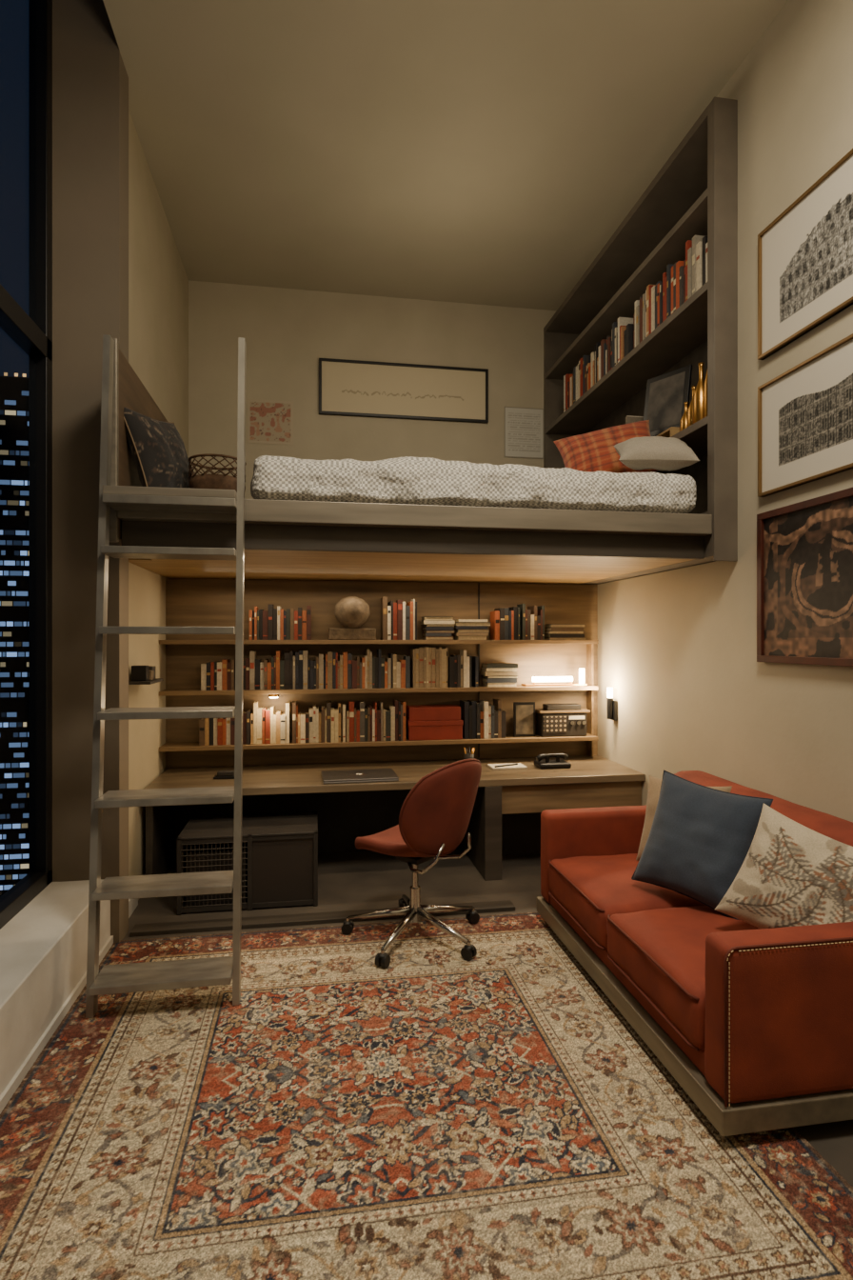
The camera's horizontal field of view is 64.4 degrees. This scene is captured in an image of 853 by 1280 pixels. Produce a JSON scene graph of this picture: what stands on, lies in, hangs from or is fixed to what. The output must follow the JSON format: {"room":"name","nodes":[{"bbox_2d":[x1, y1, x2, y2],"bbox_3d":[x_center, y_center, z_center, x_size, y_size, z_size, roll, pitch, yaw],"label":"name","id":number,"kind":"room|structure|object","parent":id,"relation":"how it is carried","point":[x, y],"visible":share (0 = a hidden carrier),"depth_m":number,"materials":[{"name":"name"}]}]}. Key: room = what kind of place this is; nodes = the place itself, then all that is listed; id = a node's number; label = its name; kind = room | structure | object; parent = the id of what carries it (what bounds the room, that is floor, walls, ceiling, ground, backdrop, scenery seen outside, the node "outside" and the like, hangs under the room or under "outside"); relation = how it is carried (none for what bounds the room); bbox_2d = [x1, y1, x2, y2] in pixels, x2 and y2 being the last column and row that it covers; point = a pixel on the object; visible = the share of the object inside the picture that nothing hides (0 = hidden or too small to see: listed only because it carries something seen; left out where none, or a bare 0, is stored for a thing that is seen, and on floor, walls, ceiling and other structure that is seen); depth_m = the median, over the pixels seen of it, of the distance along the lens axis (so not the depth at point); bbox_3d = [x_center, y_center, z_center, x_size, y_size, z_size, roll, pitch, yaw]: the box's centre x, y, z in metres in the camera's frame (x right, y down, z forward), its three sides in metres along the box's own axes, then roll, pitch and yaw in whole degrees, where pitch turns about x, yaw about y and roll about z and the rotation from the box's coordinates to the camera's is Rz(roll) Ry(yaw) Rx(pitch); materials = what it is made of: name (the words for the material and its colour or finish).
{"room":"studio apartment","nodes":[
{"label":"studio apartment","id":0,"kind":"room"},
{"bbox_2d":[52,0,128,942],"bbox_3d":[-1.714,-1.150,3.380,0.385,5.300,0.170,0,0,-9],"label":"column","id":1,"kind":"structure","parent":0,"point":[90,78],"depth_m":3.30,"materials":[{"name":"paint"}]},
{"bbox_2d":[128,109,188,899],"bbox_3d":[-1.919,-0.700,4.446,0.330,4.400,2.000,0,0,-9],"label":"wall","id":2,"kind":"structure","parent":0,"point":[158,281],"depth_m":4.15,"materials":[{"name":"paint"}]},
{"bbox_2d":[128,898,138,918],"bbox_3d":[-1.613,1.455,3.660,0.015,0.090,0.350,0,0,-9],"label":"baseboard","id":3,"kind":"structure","parent":2,"relation":"attached to","point":[132,903],"depth_m":3.71,"materials":[{"name":"paint"}]},
{"bbox_2d":[128,665,163,684],"bbox_3d":[-1.577,0.190,3.793,0.129,0.100,0.320,0,0,-9],"label":"wall shelf","id":4,"kind":"object","parent":2,"relation":"attached to","point":[140,674],"visible":0.94,"depth_m":3.68,"materials":[{"name":"black"}]},
{"bbox_2d":[129,900,515,937],"bbox_3d":[-0.512,1.489,3.635,2.020,0.022,0.100,0,0,-9],"label":"trim","id":5,"kind":"structure","parent":2,"relation":"attached to","point":[199,926],"depth_m":3.57,"materials":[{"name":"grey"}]},
{"bbox_2d":[188,280,556,499],"bbox_3d":[-0.389,-0.700,5.764,3.780,4.400,0.100,0,0,-9],"label":"wall","id":6,"kind":"structure","parent":0,"point":[286,332],"depth_m":5.65,"materials":[{"name":"paint"}]},
{"bbox_2d":[247,399,293,444],"bbox_3d":[-1.282,-1.790,5.561,0.370,0.360,0.001,0,0,-9],"label":"framed picture","id":7,"kind":"object","parent":6,"relation":"attached to","point":[269,421],"visible":1,"depth_m":5.56,"materials":[{"name":"paper"}]},
{"bbox_2d":[319,358,488,423],"bbox_3d":[-0.180,-2.105,5.732,1.440,0.460,0.030,0,0,-9],"label":"drawing","id":8,"kind":"object","parent":6,"relation":"attached to","point":[347,388],"visible":1,"depth_m":5.72,"materials":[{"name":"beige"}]},
{"bbox_2d":[117,499,712,584],"bbox_3d":[-0.236,-0.528,4.441,2.983,0.216,2.559,0,0,-9],"label":"platform","id":9,"kind":"object","parent":6,"relation":"attached to","point":[285,539],"visible":0.82,"depth_m":3.32,"materials":[{"name":"wood"}]},
{"bbox_2d":[109,338,167,542],"bbox_3d":[-1.493,-0.875,3.675,0.038,0.890,1.460,0,0,-9],"label":"panel","id":10,"kind":"object","parent":9,"relation":"attached to","point":[129,391],"visible":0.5,"depth_m":3.08,"materials":[{"name":"brown wood"}]},
{"bbox_2d":[123,407,194,488],"bbox_3d":[-1.296,-0.886,3.332,0.223,0.507,0.523,0,0,3],"label":"patterned pillow","id":11,"kind":"object","parent":9,"relation":"on","point":[158,450],"visible":0.77,"depth_m":3.18,"materials":[{"name":"fabric"}]},
{"bbox_2d":[188,453,246,492],"bbox_3d":[-1.030,-0.759,3.336,0.276,0.245,0.276,0,0,-9],"label":"wicker basket","id":12,"kind":"object","parent":9,"relation":"on","point":[213,481],"visible":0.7,"depth_m":3.22,"materials":[{"name":"brown wicker"}]},
{"bbox_2d":[249,455,697,513],"bbox_3d":[0.163,-0.779,4.043,2.299,0.282,1.591,0,0,-9],"label":"mattress","id":13,"kind":"object","parent":9,"relation":"on","point":[411,480],"visible":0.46,"depth_m":3.26,"materials":[{"name":"white fabric"}]},
{"bbox_2d":[553,420,658,473],"bbox_3d":[1.078,-1.100,4.010,0.635,0.463,0.281,0,0,8],"label":"plaid pillow","id":14,"kind":"object","parent":13,"relation":"on","point":[592,450],"visible":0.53,"depth_m":3.96,"materials":[{"name":"fabric"}]},
{"bbox_2d":[613,436,699,471],"bbox_3d":[1.209,-0.986,3.586,0.407,0.213,0.282,0,0,8],"label":"bed pillow","id":15,"kind":"object","parent":13,"relation":"on","point":[645,452],"visible":1,"depth_m":3.48,"materials":[{"name":"fabric"}]},
{"bbox_2d":[504,406,543,459],"bbox_3d":[0.854,-1.810,5.913,0.360,0.440,0.001,0,0,-9],"label":"notice","id":16,"kind":"object","parent":6,"relation":"attached to","point":[524,427],"visible":1,"depth_m":5.91,"materials":[{"name":"beige paper"}]},
{"bbox_2d":[102,0,788,311],"bbox_3d":[0.205,-3.400,2.188,3.780,1.000,7.450,0,0,-9],"label":"ceiling","id":17,"kind":"structure","parent":0,"point":[488,152],"depth_m":3.83,"materials":[{"name":"paint"}]},
{"bbox_2d":[122,846,852,1186],"bbox_3d":[0.213,1.550,2.139,3.780,0.100,7.550,0,0,-9],"label":"floor","id":18,"kind":"structure","parent":0,"point":[367,880],"depth_m":3.97,"materials":[{"name":"wood"}]},
{"bbox_2d":[0,879,110,1096],"bbox_3d":[-1.300,1.335,0.762,0.345,0.330,5.130,0,0,-9],"label":"window ledge","id":19,"kind":"object","parent":18,"relation":"on","point":[44,947],"visible":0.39,"depth_m":2.62,"materials":[{"name":"paint"}]},
{"bbox_2d":[0,0,52,929],"bbox_3d":[-1.431,-1.315,0.741,0.080,4.970,5.130,0,0,-9],"label":"window","id":20,"kind":"structure","parent":19,"relation":"on","point":[32,332],"depth_m":3.20,"materials":[{"name":"black metal"}]},
{"bbox_2d":[0,935,113,1113],"bbox_3d":[-1.124,1.475,0.792,0.012,0.050,5.130,0,0,-9],"label":"baseboard","id":21,"kind":"structure","parent":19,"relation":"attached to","point":[12,1086],"depth_m":2.48,"materials":[{"name":"paint"}]},
{"bbox_2d":[176,811,318,915],"bbox_3d":[-1.025,1.290,3.976,0.760,0.419,0.460,0,0,-9],"label":"crate","id":22,"kind":"object","parent":18,"relation":"on","point":[280,850],"visible":0.87,"depth_m":3.79,"materials":[{"name":"metal"}]},
{"bbox_2d":[165,578,598,770],"bbox_3d":[-0.245,0.540,4.896,3.118,1.920,0.040,0,0,-9],"label":"panel","id":23,"kind":"object","parent":18,"relation":"on","point":[189,602],"visible":0.43,"depth_m":4.85,"materials":[{"name":"brown wood"}]},
{"bbox_2d":[144,755,644,880],"bbox_3d":[-0.171,1.185,4.507,3.098,0.630,0.749,0,0,-9],"label":"built-in desk","id":24,"kind":"object","parent":18,"relation":"on","point":[509,806],"visible":0.68,"depth_m":4.43,"materials":[{"name":"brown wood"}]},
{"bbox_2d":[213,770,234,779],"bbox_3d":[-1.256,0.847,4.272,0.160,0.044,0.080,0,0,-9],"label":"tray","id":25,"kind":"object","parent":24,"relation":"on","point":[221,774],"visible":0.73,"depth_m":4.24,"materials":[{"name":"black"}]},
{"bbox_2d":[321,768,399,783],"bbox_3d":[-0.424,0.857,4.268,0.469,0.024,0.313,0,0,-9],"label":"laptop","id":26,"kind":"object","parent":24,"relation":"on","point":[377,774],"visible":1,"depth_m":4.19,"materials":[{"name":"silver metal"}]},
{"bbox_2d":[159,582,599,758],"bbox_3d":[-0.259,0.223,4.761,3.043,1.285,0.219,0,0,-9],"label":"bookshelf","id":27,"kind":"object","parent":24,"relation":"on","point":[590,688],"visible":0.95,"depth_m":4.68,"materials":[{"name":"brown wood"}]},
{"bbox_2d":[268,694,279,698],"bbox_3d":[-1.034,0.378,4.583,0.070,0.027,0.070,0,0,-9],"label":"puck light","id":28,"kind":"object","parent":27,"relation":"attached to","point":[270,695],"visible":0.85,"depth_m":4.55,"materials":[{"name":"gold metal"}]},
{"bbox_2d":[199,698,505,745],"bbox_3d":[-0.482,0.561,4.737,2.100,0.276,0.185,0,0,-9],"label":"books","id":29,"kind":"object","parent":27,"relation":"in","point":[481,719],"visible":0.94,"depth_m":4.64,"materials":[{"name":"paper"}]},
{"bbox_2d":[328,596,376,639],"bbox_3d":[-0.515,-0.150,4.694,0.320,0.299,0.250,0,0,-9],"label":"sculpture","id":30,"kind":"object","parent":27,"relation":"on","point":[351,611],"visible":1,"depth_m":4.62,"materials":[{"name":"beige stone"}]},
{"bbox_2d":[200,646,519,690],"bbox_3d":[-0.431,0.192,4.745,2.183,0.285,0.185,0,0,-9],"label":"books","id":31,"kind":"object","parent":27,"relation":"in","point":[426,667],"visible":0.98,"depth_m":4.66,"materials":[{"name":"paper"}]},
{"bbox_2d":[249,597,586,639],"bbox_3d":[-0.025,-0.150,4.811,2.386,0.299,0.180,0,0,-9],"label":"books","id":32,"kind":"object","parent":27,"relation":"in","point":[398,620],"visible":1,"depth_m":4.75,"materials":[{"name":"paper"}]},
{"bbox_2d":[405,704,463,740],"bbox_3d":[0.052,0.585,4.819,0.390,0.229,0.178,0,0,-9],"label":"storage box","id":33,"kind":"object","parent":27,"relation":"in","point":[425,722],"visible":0.91,"depth_m":4.74,"materials":[{"name":"cardboard"}]},
{"bbox_2d":[513,701,535,737],"bbox_3d":[0.708,0.575,4.898,0.160,0.249,0.017,0,0,-9],"label":"frame","id":34,"kind":"object","parent":27,"relation":"on","point":[524,712],"visible":1,"depth_m":4.89,"materials":[{"name":"black"}]},
{"bbox_2d":[521,668,587,686],"bbox_3d":[0.937,0.272,4.955,0.470,0.124,0.090,0,0,-9],"label":"lamp","id":35,"kind":"object","parent":27,"relation":"in","point":[570,679],"visible":1,"depth_m":4.92,"materials":[{"name":"white metal"}]},
{"bbox_2d":[535,703,590,737],"bbox_3d":[0.992,0.585,4.960,0.380,0.229,0.158,0,0,-9],"label":"radio","id":36,"kind":"object","parent":27,"relation":"in","point":[553,720],"visible":0.94,"depth_m":4.90,"materials":[{"name":"metal"}]},
{"bbox_2d":[463,746,474,759],"bbox_3d":[0.295,0.804,4.652,0.073,0.130,0.072,0,0,-9],"label":"pen cup","id":37,"kind":"object","parent":24,"relation":"on","point":[468,755],"visible":0.47,"depth_m":4.63,"materials":[{"name":"gold metal"}]},
{"bbox_2d":[487,762,527,769],"bbox_3d":[0.550,0.859,4.627,0.240,0.021,0.150,0,0,-9],"label":"notepad","id":38,"kind":"object","parent":24,"relation":"on","point":[513,766],"visible":1,"depth_m":4.59,"materials":[{"name":"beige paper"}]},
{"bbox_2d":[533,752,571,768],"bbox_3d":[0.862,0.823,4.644,0.242,0.092,0.160,0,0,-9],"label":"desk telephone","id":39,"kind":"object","parent":24,"relation":"on","point":[542,764],"visible":1,"depth_m":4.61,"materials":[{"name":"black plastic"}]},
{"bbox_2d":[0,912,852,1279],"bbox_3d":[-0.156,1.493,2.377,2.420,0.013,2.370,0,0,-9],"label":"rug","id":40,"kind":"object","parent":18,"relation":"on","point":[433,1113],"visible":0.85,"depth_m":2.03,"materials":[{"name":"fabric"}]},
{"bbox_2d":[85,334,246,1018],"bbox_3d":[-1.071,0.078,2.828,0.585,2.816,0.346,0,0,-9],"label":"ladder","id":41,"kind":"object","parent":40,"relation":"on","point":[147,976],"visible":1,"depth_m":2.79,"materials":[{"name":"metal"}]},
{"bbox_2d":[341,758,481,967],"bbox_3d":[-0.063,1.027,3.414,0.724,0.917,0.710,0,0,-9],"label":"desk chair","id":42,"kind":"object","parent":40,"relation":"on","point":[434,817],"visible":1,"depth_m":3.19,"materials":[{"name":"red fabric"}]},
{"bbox_2d":[537,770,852,1136],"bbox_3d":[1.181,1.099,2.867,0.931,0.803,1.670,0,0,-9],"label":"velvet sofa","id":43,"kind":"object","parent":18,"relation":"on","point":[755,1025],"visible":0.73,"depth_m":2.14,"materials":[{"name":"red fabric"}]},
{"bbox_2d":[636,775,732,859],"bbox_3d":[1.205,0.870,3.191,0.190,0.419,0.462,0,0,-34],"label":"throw pillow","id":44,"kind":"object","parent":43,"relation":"on","point":[654,785],"visible":0.18,"depth_m":3.29,"materials":[{"name":"fabric"}]},
{"bbox_2d":[631,769,773,920],"bbox_3d":[1.145,0.845,2.846,0.250,0.512,0.528,0,0,-39],"label":"throw pillow","id":45,"kind":"object","parent":43,"relation":"on","point":[700,838],"visible":0.86,"depth_m":2.78,"materials":[{"name":"fabric"}]},
{"bbox_2d":[715,803,852,928],"bbox_3d":[1.331,0.870,2.371,0.252,0.501,0.561,0,0,-42],"label":"throw pillow","id":46,"kind":"object","parent":43,"relation":"on","point":[791,873],"visible":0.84,"depth_m":2.35,"materials":[{"name":"fabric"}]},
{"bbox_2d":[598,0,852,822],"bbox_3d":[1.914,-0.700,2.396,0.320,4.400,7.300,0,0,-9],"label":"wall","id":47,"kind":"structure","parent":0,"point":[677,649],"depth_m":3.33,"materials":[{"name":"paint"}]},
{"bbox_2d":[606,687,618,720],"bbox_3d":[1.316,0.455,4.815,0.066,0.230,0.070,0,0,-9],"label":"wall sconce","id":48,"kind":"object","parent":47,"relation":"attached to","point":[611,705],"visible":1,"depth_m":4.79,"materials":[{"name":"black"}]},
{"bbox_2d":[543,97,738,584],"bbox_3d":[1.411,-1.569,4.707,0.345,2.339,2.570,0,0,-9],"label":"bookcase","id":49,"kind":"object","parent":47,"relation":"attached to","point":[695,191],"visible":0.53,"depth_m":4.07,"materials":[{"name":"brown wood"}]},
{"bbox_2d":[564,415,643,468],"bbox_3d":[1.325,-1.315,4.994,0.210,0.329,1.179,0,0,-9],"label":"books","id":50,"kind":"object","parent":49,"relation":"in","point":[629,419],"visible":0.02,"depth_m":4.45,"materials":[{"name":"paper"}]},
{"bbox_2d":[563,235,707,412],"bbox_3d":[1.398,-2.021,4.560,0.212,0.360,2.059,0,0,-9],"label":"books","id":51,"kind":"object","parent":49,"relation":"in","point":[682,279],"visible":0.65,"depth_m":4.23,"materials":[{"name":"paper"}]},
{"bbox_2d":[656,426,679,437],"bbox_3d":[1.483,-1.187,4.108,0.230,0.071,0.420,0,0,-9],"label":"timber riser","id":52,"kind":"object","parent":49,"relation":"on","point":[672,430],"visible":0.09,"depth_m":3.90,"materials":[{"name":"brown wood"}]},
{"bbox_2d":[643,364,692,436],"bbox_3d":[1.450,-1.430,4.093,0.079,0.387,0.300,0,0,-37],"label":"photo frame","id":53,"kind":"object","parent":52,"relation":"on","point":[667,393],"visible":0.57,"depth_m":4.08,"materials":[{"name":"black"}]},
{"bbox_2d":[680,401,689,431],"bbox_3d":[1.479,-1.251,3.854,0.067,0.200,0.067,0,0,-9],"label":"bottle","id":54,"kind":"object","parent":49,"relation":"in","point":[683,422],"visible":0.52,"depth_m":3.84,"materials":[{"name":"brown metal"}]},
{"bbox_2d":[686,385,697,427],"bbox_3d":[1.492,-1.281,3.775,0.076,0.260,0.076,0,0,-9],"label":"bottle","id":55,"kind":"object","parent":49,"relation":"in","point":[690,412],"visible":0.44,"depth_m":3.76,"materials":[{"name":"brown metal"}]},
{"bbox_2d":[693,361,704,423],"bbox_3d":[1.482,-1.321,3.652,0.084,0.340,0.084,0,0,-9],"label":"bottle","id":56,"kind":"object","parent":49,"relation":"in","point":[698,396],"visible":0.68,"depth_m":3.63,"materials":[{"name":"brown metal"}]},
{"bbox_2d":[703,370,707,418],"bbox_3d":[1.495,-1.351,3.573,0.059,0.400,0.059,0,0,-9],"label":"bottle","id":57,"kind":"object","parent":49,"relation":"in","point":[706,379],"visible":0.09,"depth_m":3.57,"materials":[{"name":"brown metal"}]},
{"bbox_2d":[757,487,852,666],"bbox_3d":[1.665,-0.247,2.805,0.035,0.705,0.870,0,0,-9],"label":"framed abstract painting","id":58,"kind":"object","parent":47,"relation":"attached to","point":[805,549],"visible":1,"depth_m":2.92,"materials":[{"name":"black"}]},
{"bbox_2d":[758,148,852,359],"bbox_3d":[1.667,-1.636,2.806,0.030,0.596,0.870,0,0,-9],"label":"drawing","id":59,"kind":"object","parent":47,"relation":"attached to","point":[806,254],"visible":1,"depth_m":2.92,"materials":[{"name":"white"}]},
{"bbox_2d":[758,333,852,497],"bbox_3d":[1.667,-0.945,2.806,0.030,0.523,0.870,0,0,-9],"label":"drawing","id":60,"kind":"object","parent":47,"relation":"attached to","point":[806,411],"visible":1,"depth_m":2.92,"materials":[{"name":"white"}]},
{"label":"outside","id":61,"kind":"structure","parent":0,"visible":0},
{"bbox_3d":[-52.431,32.000,16.643,82.000,1.000,130.000,0,0,-9],"label":"ground","id":62,"kind":"structure","parent":61,"visible":0},
{"bbox_2d":[0,372,28,896],"bbox_3d":[-32.872,7.600,47.713,18.762,47.800,15.100,0,0,-9],"label":"tower block","id":63,"kind":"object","parent":62,"relation":"on","point":[13,390],"visible":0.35,"depth_m":41.40,"materials":[{"name":"black"}]}
]}

